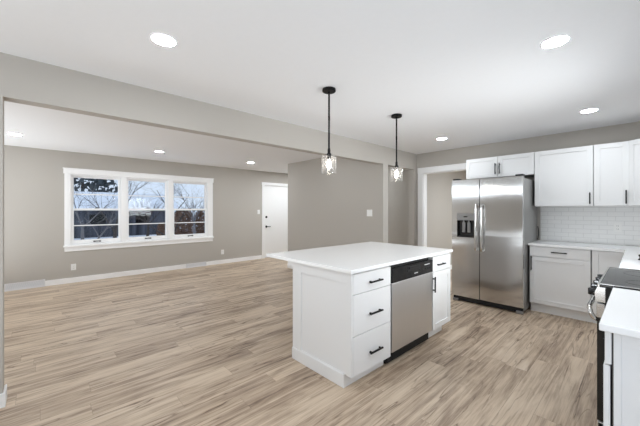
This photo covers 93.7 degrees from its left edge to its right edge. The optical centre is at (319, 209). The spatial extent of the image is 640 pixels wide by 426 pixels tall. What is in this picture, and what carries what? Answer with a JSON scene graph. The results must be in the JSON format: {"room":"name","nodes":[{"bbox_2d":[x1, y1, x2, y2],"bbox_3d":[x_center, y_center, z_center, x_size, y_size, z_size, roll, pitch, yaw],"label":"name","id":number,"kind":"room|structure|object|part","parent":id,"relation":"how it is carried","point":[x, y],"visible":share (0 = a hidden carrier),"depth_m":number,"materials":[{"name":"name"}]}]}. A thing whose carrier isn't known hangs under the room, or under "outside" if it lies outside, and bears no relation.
{"room":"kitchen","nodes":[
{"label":"kitchen","id":0,"kind":"room"},
{"bbox_2d":[4,145,287,283],"bbox_3d":[-4.037,0.137,6.234,9.170,2.440,0.150,0,0,-43],"label":"wall","id":1,"kind":"structure","parent":0,"point":[33,177],"depth_m":5.76,"materials":[{"name":"beige paint"}]},
{"bbox_2d":[71,264,75,269],"bbox_3d":[-4.602,1.065,5.601,0.075,0.118,0.008,0,0,-43],"label":"wall outlet","id":2,"kind":"object","parent":1,"relation":"attached to","point":[73,266],"visible":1,"depth_m":5.60,"materials":[{"name":"white plastic"}]},
{"bbox_2d":[71,174,121,244],"bbox_3d":[-4.390,-0.008,5.901,0.805,1.330,0.138,0,0,-43],"label":"window","id":3,"kind":"structure","parent":1,"relation":"in","point":[119,209],"depth_m":5.88,"materials":[{"name":"white paint"}]},
{"bbox_3d":[-4.403,-0.320,5.916,0.775,0.663,0.038,0,0,-43],"label":"sash","id":4,"kind":"part","parent":3,"relation":"part of","materials":[{"name":"white paint"}]},
{"bbox_3d":[-4.375,0.304,5.885,0.775,0.670,0.038,0,0,-43],"label":"sash","id":5,"kind":"part","parent":3,"relation":"part of","materials":[{"name":"white paint"}]},
{"bbox_2d":[63,167,213,251],"bbox_3d":[-3.662,-0.004,6.448,2.840,1.547,0.047,0,0,-43],"label":"trim","id":6,"kind":"structure","parent":1,"relation":"attached to","point":[68,247],"depth_m":6.16,"materials":[{"name":"white paint"}]},
{"bbox_2d":[127,177,167,241],"bbox_3d":[-3.741,-0.008,6.503,0.805,1.330,0.138,0,0,-43],"label":"window","id":7,"kind":"structure","parent":1,"relation":"in","point":[161,237],"depth_m":6.52,"materials":[{"name":"white paint"}]},
{"bbox_3d":[-3.755,-0.320,6.518,0.775,0.663,0.038,0,0,-43],"label":"sash","id":8,"kind":"part","parent":7,"relation":"part of","materials":[{"name":"white paint"}]},
{"bbox_3d":[-3.726,0.304,6.487,0.775,0.670,0.038,0,0,-43],"label":"sash","id":9,"kind":"part","parent":7,"relation":"part of","materials":[{"name":"white paint"}]},
{"bbox_2d":[45,255,261,285],"bbox_3d":[-4.483,1.308,5.708,7.800,0.098,0.014,0,0,-43],"label":"baseboard","id":10,"kind":"structure","parent":1,"relation":"attached to","point":[175,267],"depth_m":6.24,"materials":[{"name":"white paint"}]},
{"bbox_2d":[173,180,207,238],"bbox_3d":[-3.089,-0.008,7.109,0.810,1.330,0.138,0,0,-43],"label":"window","id":11,"kind":"structure","parent":1,"relation":"in","point":[205,184],"depth_m":7.16,"materials":[{"name":"white paint"}]},
{"bbox_3d":[-3.102,-0.320,7.124,0.780,0.663,0.038,0,0,-43],"label":"sash","id":12,"kind":"part","parent":11,"relation":"part of","materials":[{"name":"white paint"}]},
{"bbox_3d":[-3.074,0.304,7.093,0.780,0.670,0.038,0,0,-43],"label":"sash","id":13,"kind":"part","parent":11,"relation":"part of","materials":[{"name":"white paint"}]},
{"bbox_2d":[186,262,205,267],"bbox_3d":[-2.932,1.305,7.124,0.470,0.104,0.019,0,0,-43],"label":"floor vent","id":14,"kind":"object","parent":1,"relation":"attached to","point":[199,264],"visible":1,"depth_m":7.11,"materials":[{"name":"white metal"}]},
{"bbox_2d":[261,182,287,258],"bbox_3d":[-1.259,0.289,8.798,1.140,2.135,0.174,0,0,-43],"label":"trim","id":15,"kind":"structure","parent":1,"relation":"attached to","point":[263,184],"depth_m":8.39,"materials":[{"name":"white paint"}]},
{"bbox_2d":[265,186,287,257],"bbox_3d":[-1.232,0.332,8.769,0.900,2.035,0.103,0,0,-43],"label":"door","id":16,"kind":"structure","parent":1,"relation":"in","point":[276,198],"depth_m":8.74,"materials":[{"name":"white paint"}]},
{"bbox_2d":[0,52,466,393],"bbox_3d":[-0.251,0.137,3.943,11.600,2.440,0.120,0,0,-43],"label":"wall","id":17,"kind":"structure","parent":0,"point":[439,185],"depth_m":5.80,"materials":[{"name":"beige paint"}]},
{"bbox_2d":[0,384,6,407],"bbox_3d":[-2.405,1.308,1.942,0.519,0.098,0.148,0,0,-43],"label":"baseboard","id":18,"kind":"structure","parent":17,"relation":"attached to","point":[3,396],"depth_m":2.06,"materials":[{"name":"white paint"}]},
{"bbox_2d":[0,257,597,425],"bbox_3d":[-0.467,1.407,4.176,11.840,0.100,8.025,0,0,-43],"label":"floor","id":19,"kind":"structure","parent":0,"point":[210,345],"depth_m":2.67,"materials":[{"name":"wood"}]},
{"bbox_2d":[4,279,44,291],"bbox_3d":[-5.057,1.293,5.151,0.500,0.128,0.019,0,0,-43],"label":"floor vent","id":20,"kind":"object","parent":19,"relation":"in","point":[36,283],"visible":1,"depth_m":5.14,"materials":[{"name":"white metal"}]},
{"bbox_2d":[288,261,390,387],"bbox_3d":[0.161,0.915,2.679,0.517,0.884,0.819,0,0,-43],"label":"base cabinet","id":21,"kind":"object","parent":19,"relation":"on","point":[342,324],"visible":0.83,"depth_m":2.42,"materials":[{"name":"white paint"}]},
{"bbox_3d":[-0.002,0.863,2.496,0.018,0.778,0.710,0,0,-43],"label":"panel","id":22,"kind":"part","parent":21,"relation":"part of","materials":[{"name":"white paint"}]},
{"bbox_3d":[0.149,1.302,2.691,0.517,0.110,0.642,0,0,-43],"label":"board","id":23,"kind":"part","parent":21,"relation":"part of","materials":[{"name":"white paint"}]},
{"bbox_2d":[266,242,452,273],"bbox_3d":[0.476,0.458,3.206,1.731,0.029,1.139,0,0,-43],"label":"countertop","id":24,"kind":"structure","parent":21,"relation":"on","point":[357,257],"depth_m":2.92,"materials":[{"name":"white stone"}]},
{"bbox_3d":[0.421,1.107,2.416,0.488,0.300,0.020,0,0,-43],"label":"drawer","id":25,"kind":"part","parent":21,"relation":"part of","materials":[{"name":"white paint"}]},
{"bbox_3d":[0.421,0.798,2.416,0.488,0.308,0.020,0,0,-43],"label":"drawer","id":26,"kind":"part","parent":21,"relation":"part of","materials":[{"name":"white paint"}]},
{"bbox_3d":[0.421,0.562,2.416,0.488,0.154,0.020,0,0,-43],"label":"drawer","id":27,"kind":"part","parent":21,"relation":"part of","materials":[{"name":"white paint"}]},
{"bbox_3d":[0.450,1.125,2.410,0.165,0.012,0.031,0,0,-43],"label":"handle","id":28,"kind":"part","parent":21,"relation":"part of","materials":[{"name":"black metal"}]},
{"bbox_3d":[0.450,0.817,2.410,0.165,0.012,0.031,0,0,-43],"label":"handle","id":29,"kind":"part","parent":21,"relation":"part of","materials":[{"name":"black metal"}]},
{"bbox_2d":[383,257,432,363],"bbox_3d":[0.686,0.918,3.047,0.735,0.878,0.622,0,0,-43],"label":"dishwasher","id":30,"kind":"object","parent":19,"relation":"on","point":[411,281],"visible":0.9,"depth_m":2.79,"materials":[{"name":"silver metal"}]},
{"bbox_3d":[0.872,0.935,2.847,0.723,0.600,0.044,0,0,-43],"label":"door","id":31,"kind":"part","parent":30,"relation":"part of","materials":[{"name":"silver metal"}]},
{"bbox_3d":[0.873,0.571,2.846,0.735,0.124,0.048,0,0,-43],"label":"control panel","id":32,"kind":"part","parent":30,"relation":"part of","materials":[{"name":"black plastic"}]},
{"bbox_2d":[428,253,449,337],"bbox_3d":[1.085,0.915,3.484,0.425,0.884,0.741,0,0,-43],"label":"base cabinet","id":33,"kind":"object","parent":19,"relation":"on","point":[441,263],"visible":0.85,"depth_m":3.23,"materials":[{"name":"white paint"}]},
{"bbox_3d":[1.176,0.767,3.084,0.012,0.160,0.031,0,0,-43],"label":"handle","id":34,"kind":"part","parent":33,"relation":"part of","materials":[{"name":"black metal"}]},
{"bbox_3d":[1.310,0.565,3.242,0.416,0.156,0.020,0,0,-43],"label":"drawer","id":35,"kind":"part","parent":33,"relation":"part of","materials":[{"name":"white paint"}]},
{"bbox_3d":[1.310,0.948,3.242,0.416,0.598,0.020,0,0,-43],"label":"door","id":36,"kind":"part","parent":33,"relation":"part of","materials":[{"name":"white paint"}]},
{"bbox_2d":[452,174,538,314],"bbox_3d":[2.573,0.444,4.430,0.850,1.826,0.944,0,0,-43],"label":"refrigerator","id":37,"kind":"object","parent":19,"relation":"on","point":[494,220],"visible":0.98,"depth_m":4.15,"materials":[{"name":"silver metal"}]},
{"bbox_3d":[2.148,0.102,4.410,0.049,0.101,0.242,0,0,-43],"label":"dispenser panel","id":38,"kind":"part","parent":37,"relation":"part of","materials":[{"name":"silver metal"}]},
{"bbox_3d":[2.147,0.415,4.415,0.055,1.716,0.386,0,0,-43],"label":"freezer door","id":39,"kind":"part","parent":37,"relation":"part of","materials":[{"name":"silver metal"}]},
{"bbox_3d":[2.208,0.253,4.254,0.076,0.672,0.027,0,0,-43],"label":"handle","id":40,"kind":"part","parent":37,"relation":"part of","materials":[{"name":"silver metal"}]},
{"bbox_3d":[2.260,0.253,4.198,0.076,0.672,0.027,0,0,-43],"label":"handle","id":41,"kind":"part","parent":37,"relation":"part of","materials":[{"name":"silver metal"}]},
{"bbox_3d":[2.460,0.415,4.077,0.055,1.716,0.524,0,0,-43],"label":"fridge door","id":42,"kind":"part","parent":37,"relation":"part of","materials":[{"name":"silver metal"}]},
{"bbox_2d":[530,246,591,321],"bbox_3d":[3.207,0.915,3.973,0.607,0.884,0.615,0,0,-43],"label":"base cabinet","id":43,"kind":"object","parent":19,"relation":"on","point":[560,278],"visible":0.9,"depth_m":3.78,"materials":[{"name":"white paint"}]},
{"bbox_3d":[3.015,0.544,3.793,0.020,0.126,0.605,0,0,-43],"label":"drawer","id":44,"kind":"part","parent":43,"relation":"part of","materials":[{"name":"white paint"}]},
{"bbox_2d":[592,250,624,323],"bbox_3d":[3.737,0.915,3.424,0.577,0.884,0.898,0,0,-43],"label":"base cabinet","id":45,"kind":"object","parent":19,"relation":"on","point":[601,260],"visible":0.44,"depth_m":3.50,"materials":[{"name":"white paint"}]},
{"bbox_2d":[587,267,639,425],"bbox_3d":[2.130,0.895,1.802,0.762,0.924,0.726,0,0,-43],"label":"range","id":46,"kind":"object","parent":19,"relation":"on","point":[601,288],"visible":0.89,"depth_m":1.77,"materials":[{"name":"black metal"}]},
{"bbox_3d":[1.902,0.616,2.047,0.754,0.093,0.057,0,0,-43],"label":"handle","id":47,"kind":"part","parent":46,"relation":"part of","materials":[{"name":"silver metal"}]},
{"bbox_3d":[1.691,0.504,1.857,0.054,0.054,0.048,0,0,-43],"label":"knob","id":48,"kind":"part","parent":46,"relation":"part of","materials":[{"name":"black plastic"}]},
{"bbox_3d":[1.928,1.280,2.020,0.754,0.063,0.032,0,0,-43],"label":"drawer","id":49,"kind":"part","parent":46,"relation":"part of","materials":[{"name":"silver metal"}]},
{"bbox_3d":[1.926,0.593,2.021,0.754,0.084,0.036,0,0,-43],"label":"door rail","id":50,"kind":"part","parent":46,"relation":"part of","materials":[{"name":"silver metal"}]},
{"bbox_3d":[1.927,0.939,2.021,0.754,0.607,0.034,0,0,-43],"label":"oven door","id":51,"kind":"part","parent":46,"relation":"part of","materials":[{"name":"black plastic"}]},
{"bbox_2d":[597,267,639,290],"bbox_3d":[2.147,0.444,1.784,0.762,0.022,0.676,0,0,-43],"label":"cooktop","id":52,"kind":"object","parent":46,"relation":"in","point":[613,277],"depth_m":1.88,"materials":[{"name":"black glass"}]},
{"bbox_2d":[603,331,639,425],"bbox_3d":[1.599,0.915,1.236,0.770,0.884,0.634,0,0,-43],"label":"base cabinet","id":53,"kind":"object","parent":19,"relation":"on","point":[621,353],"visible":0.66,"depth_m":1.15,"materials":[{"name":"white paint"}]},
{"bbox_3d":[1.416,0.717,1.477,0.012,0.160,0.031,0,0,-43],"label":"handle","id":54,"kind":"part","parent":53,"relation":"part of","materials":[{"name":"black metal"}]},
{"bbox_3d":[1.268,0.929,1.310,0.381,0.636,0.020,0,0,-43],"label":"door","id":55,"kind":"part","parent":53,"relation":"part of","materials":[{"name":"white paint"}]},
{"bbox_3d":[1.411,0.541,1.437,0.764,0.128,0.020,0,0,-43],"label":"drawer","id":56,"kind":"part","parent":53,"relation":"part of","materials":[{"name":"white paint"}]},
{"bbox_2d":[599,288,639,338],"bbox_3d":[1.594,0.458,1.224,0.798,0.029,0.613,0,0,-43],"label":"countertop","id":57,"kind":"structure","parent":53,"relation":"on","point":[621,314],"depth_m":1.27,"materials":[{"name":"white stone"}]},
{"bbox_3d":[1.343,0.915,0.959,0.018,0.883,0.578,0,0,-43],"label":"panel","id":58,"kind":"part","parent":53,"relation":"part of","materials":[{"name":"white paint"}]},
{"bbox_2d":[0,0,639,173],"bbox_3d":[-0.467,-1.143,4.176,11.840,0.120,8.025,0,0,-43],"label":"ceiling","id":59,"kind":"structure","parent":0,"point":[468,73],"depth_m":2.25,"materials":[{"name":"paint"}]},
{"bbox_2d":[150,33,176,46],"bbox_3d":[-0.995,-1.080,1.908,0.154,0.006,0.154,0,0,-43],"label":"recessed light","id":60,"kind":"object","parent":59,"relation":"in","point":[162,39],"visible":1,"depth_m":1.90,"materials":[{"name":"white paint"}]},
{"bbox_2d":[3,53,413,169],"bbox_3d":[-0.227,-0.933,3.966,5.455,0.300,0.120,0,0,-43],"label":"beam","id":61,"kind":"structure","parent":59,"relation":"attached to","point":[25,81],"depth_m":2.75,"materials":[{"name":"beige paint"}]},
{"bbox_2d":[321,86,335,173],"bbox_3d":[0.081,-0.704,2.684,0.136,0.756,0.136,0,0,-43],"label":"pendant light","id":62,"kind":"object","parent":59,"relation":"hanging from","point":[328,90],"visible":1,"depth_m":2.68,"materials":[{"name":"black metal"}]},
{"bbox_2d":[327,148,330,159],"bbox_3d":[0.081,-0.502,2.684,0.044,0.102,0.044,0,0,-43],"label":"socket","id":63,"kind":"object","parent":62,"relation":"attached to","point":[328,154],"depth_m":2.67,"materials":[{"name":"black metal"}]},
{"bbox_3d":[0.081,-0.780,2.684,0.018,0.545,0.019,0,0,-43],"label":"rod","id":64,"kind":"part","parent":62,"relation":"part of","materials":[{"name":"black metal"}]},
{"bbox_3d":[0.081,-0.410,2.684,0.038,0.085,0.038,0,0,-43],"label":"bulb","id":65,"kind":"part","parent":62,"relation":"part of","materials":[{"name":"white glass"}]},
{"bbox_2d":[391,113,401,177],"bbox_3d":[0.872,-0.704,3.419,0.136,0.756,0.136,0,0,-43],"label":"pendant light","id":66,"kind":"object","parent":59,"relation":"hanging from","point":[396,116],"visible":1,"depth_m":3.41,"materials":[{"name":"black metal"}]},
{"bbox_3d":[0.872,-0.780,3.419,0.018,0.545,0.019,0,0,-43],"label":"rod","id":67,"kind":"part","parent":66,"relation":"part of","materials":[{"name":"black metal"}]},
{"bbox_2d":[540,35,570,48],"bbox_3d":[1.511,-1.080,1.929,0.154,0.006,0.154,0,0,-43],"label":"recessed light","id":68,"kind":"object","parent":59,"relation":"in","point":[559,40],"visible":1,"depth_m":1.92,"materials":[{"name":"white"}]},
{"bbox_2d":[580,108,598,112],"bbox_3d":[2.930,-1.080,3.267,0.154,0.006,0.154,0,0,-43],"label":"recessed light","id":69,"kind":"object","parent":59,"relation":"in","point":[591,109],"visible":1,"depth_m":3.25,"materials":[{"name":"white"}]},
{"bbox_2d":[288,157,376,250],"bbox_3d":[0.168,0.137,6.168,0.140,2.440,2.570,0,0,-43],"label":"wall","id":70,"kind":"structure","parent":0,"point":[328,208],"depth_m":6.02,"materials":[{"name":"beige paint"}]},
{"bbox_2d":[367,210,371,215],"bbox_3d":[0.873,0.053,5.297,0.010,0.118,0.118,0,0,-43],"label":"light switch","id":71,"kind":"object","parent":70,"relation":"attached to","point":[369,212],"visible":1,"depth_m":5.30,"materials":[{"name":"white plastic"}]},
{"bbox_2d":[388,167,408,244],"bbox_3d":[0.732,0.137,7.749,0.120,2.440,4.120,0,0,-43],"label":"wall","id":72,"kind":"structure","parent":0,"point":[398,188],"depth_m":6.59,"materials":[{"name":"beige paint"}]},
{"bbox_2d":[417,121,639,245],"bbox_3d":[3.126,0.137,4.606,0.130,2.440,3.505,0,0,-43],"label":"wall","id":73,"kind":"structure","parent":0,"point":[628,131],"depth_m":4.43,"materials":[{"name":"beige paint"}]},
{"bbox_2d":[417,163,465,246],"bbox_3d":[2.293,0.275,5.488,0.150,2.165,1.030,0,0,-43],"label":"trim","id":74,"kind":"structure","parent":73,"relation":"attached to","point":[422,173],"depth_m":5.75,"materials":[{"name":"white paint"}]},
{"bbox_2d":[466,152,534,179],"bbox_3d":[2.779,-0.652,4.611,0.365,0.312,0.913,0,0,-43],"label":"upper cabinet","id":75,"kind":"object","parent":73,"relation":"attached to","point":[524,163],"visible":0.93,"depth_m":4.47,"materials":[{"name":"white paint"}]},
{"bbox_3d":[2.519,-0.652,4.682,0.020,0.308,0.452,0,0,-43],"label":"door","id":76,"kind":"part","parent":75,"relation":"part of","materials":[{"name":"white paint"}]},
{"bbox_3d":[2.830,-0.652,4.347,0.020,0.308,0.453,0,0,-43],"label":"door","id":77,"kind":"part","parent":75,"relation":"part of","materials":[{"name":"white paint"}]},
{"bbox_2d":[535,145,593,206],"bbox_3d":[3.299,-0.428,4.052,0.365,0.759,0.606,0,0,-43],"label":"upper cabinet","id":78,"kind":"object","parent":73,"relation":"attached to","point":[563,177],"visible":0.98,"depth_m":3.93,"materials":[{"name":"white paint"}]},
{"bbox_2d":[540,206,639,245],"bbox_3d":[2.374,0.196,2.558,3.760,0.490,1.527,0,0,-43],"label":"backsplash","id":79,"kind":"structure","parent":73,"relation":"attached to","point":[582,224],"depth_m":3.98,"materials":[{"name":"tile"}]},
{"bbox_2d":[614,223,621,231],"bbox_3d":[3.770,0.222,3.799,0.008,0.118,0.075,0,0,-43],"label":"wall outlet","id":80,"kind":"object","parent":79,"relation":"attached to","point":[617,226],"visible":1,"depth_m":3.79,"materials":[{"name":"white plastic"}]},
{"bbox_2d":[594,141,628,205],"bbox_3d":[3.613,-0.428,3.713,0.365,0.759,0.313,0,0,-43],"label":"upper cabinet","id":81,"kind":"object","parent":73,"relation":"attached to","point":[611,160],"visible":0.98,"depth_m":3.61,"materials":[{"name":"white paint"}]},
{"bbox_2d":[629,139,639,205],"bbox_3d":[3.828,-0.428,3.291,0.624,0.759,0.616,0,0,-43],"label":"upper cabinet","id":82,"kind":"object","parent":73,"relation":"attached to","point":[634,145],"visible":1,"depth_m":3.45,"materials":[{"name":"white paint"}]},
{"bbox_3d":[3.036,0.915,2.573,1.600,0.884,0.638,0,0,-43],"label":"base cabinet","id":83,"kind":"object","parent":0,"visible":0},
{"bbox_2d":[528,240,639,269],"bbox_3d":[2.935,0.458,3.103,2.176,0.029,1.542,0,0,-43],"label":"countertop","id":84,"kind":"structure","parent":83,"relation":"on","point":[630,258],"depth_m":3.54,"materials":[{"name":"white stone"}]},
{"label":"outside","id":85,"kind":"structure","parent":0,"visible":0},
{"bbox_2d":[74,218,196,239],"bbox_3d":[-25.815,2.377,42.489,100.000,0.200,82.600,0,0,-43],"label":"ground","id":86,"kind":"structure","parent":85,"point":[186,218],"depth_m":24.84,"materials":[{"name":"white snow"}]},
{"bbox_2d":[74,178,117,192],"bbox_3d":[-26.748,-3.893,33.910,8.895,12.388,9.226,0,0,6],"label":"evergreen tree","id":87,"kind":"object","parent":86,"relation":"on","point":[97,182],"visible":0.03,"depth_m":34.27,"materials":[{"name":"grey plant"}]},
{"bbox_2d":[74,178,151,239],"bbox_3d":[-6.871,0.431,9.568,2.564,3.699,3.711,0,0,44],"label":"bare tree","id":88,"kind":"object","parent":86,"relation":"on","point":[76,212],"visible":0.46,"depth_m":9.59,"materials":[{"name":"grey plant"}]},
{"bbox_2d":[74,180,151,237],"bbox_3d":[-10.336,-0.348,15.128,2.964,5.270,4.634,0,0,43],"label":"bare tree","id":89,"kind":"object","parent":86,"relation":"on","point":[115,228],"visible":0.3,"depth_m":14.71,"materials":[{"name":"grey plant"}]},
{"bbox_2d":[74,191,180,237],"bbox_3d":[-21.490,0.317,26.444,15.300,3.920,7.200,0,0,-43],"label":"house","id":90,"kind":"structure","parent":86,"relation":"on","point":[136,229],"depth_m":26.47,"materials":[{"name":"white"}]},
{"bbox_2d":[94,183,198,234],"bbox_3d":[-7.349,0.161,12.976,4.717,4.253,2.771,0,0,-23],"label":"bare tree","id":91,"kind":"object","parent":86,"relation":"on","point":[158,183],"visible":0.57,"depth_m":13.22,"materials":[{"name":"grey plant"}]},
{"bbox_2d":[129,181,175,235],"bbox_3d":[-13.372,-0.223,23.869,4.561,5.036,4.145,0,0,32],"label":"bare tree","id":92,"kind":"object","parent":86,"relation":"on","point":[148,215],"visible":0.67,"depth_m":24.00,"materials":[{"name":"grey plant"}]},
{"bbox_2d":[156,222,164,235],"bbox_3d":[-11.621,1.601,22.213,0.944,1.431,0.932,0,0,-43],"label":"dry shrub","id":93,"kind":"object","parent":86,"relation":"on","point":[161,227],"visible":0.35,"depth_m":21.95,"materials":[{"name":"brown plant"}]},
{"bbox_2d":[174,211,192,234],"bbox_3d":[-10.472,1.107,23.018,1.643,2.388,1.653,0,0,-25],"label":"dry shrub","id":94,"kind":"object","parent":86,"relation":"on","point":[187,228],"visible":0.58,"depth_m":22.63,"materials":[{"name":"brown plant"}]},
{"bbox_2d":[174,183,203,233],"bbox_3d":[-7.743,-0.233,17.970,3.408,5.045,3.458,0,0,13],"label":"bare tree","id":95,"kind":"object","parent":86,"relation":"on","point":[192,216],"visible":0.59,"depth_m":18.61,"materials":[{"name":"grey plant"}]},
{"bbox_2d":[195,210,204,233],"bbox_3d":[-9.391,1.072,24.438,1.785,2.450,1.801,0,0,-43],"label":"dry shrub","id":96,"kind":"object","parent":86,"relation":"on","point":[200,228],"visible":0.38,"depth_m":23.95,"materials":[{"name":"brown plant"}]}
]}

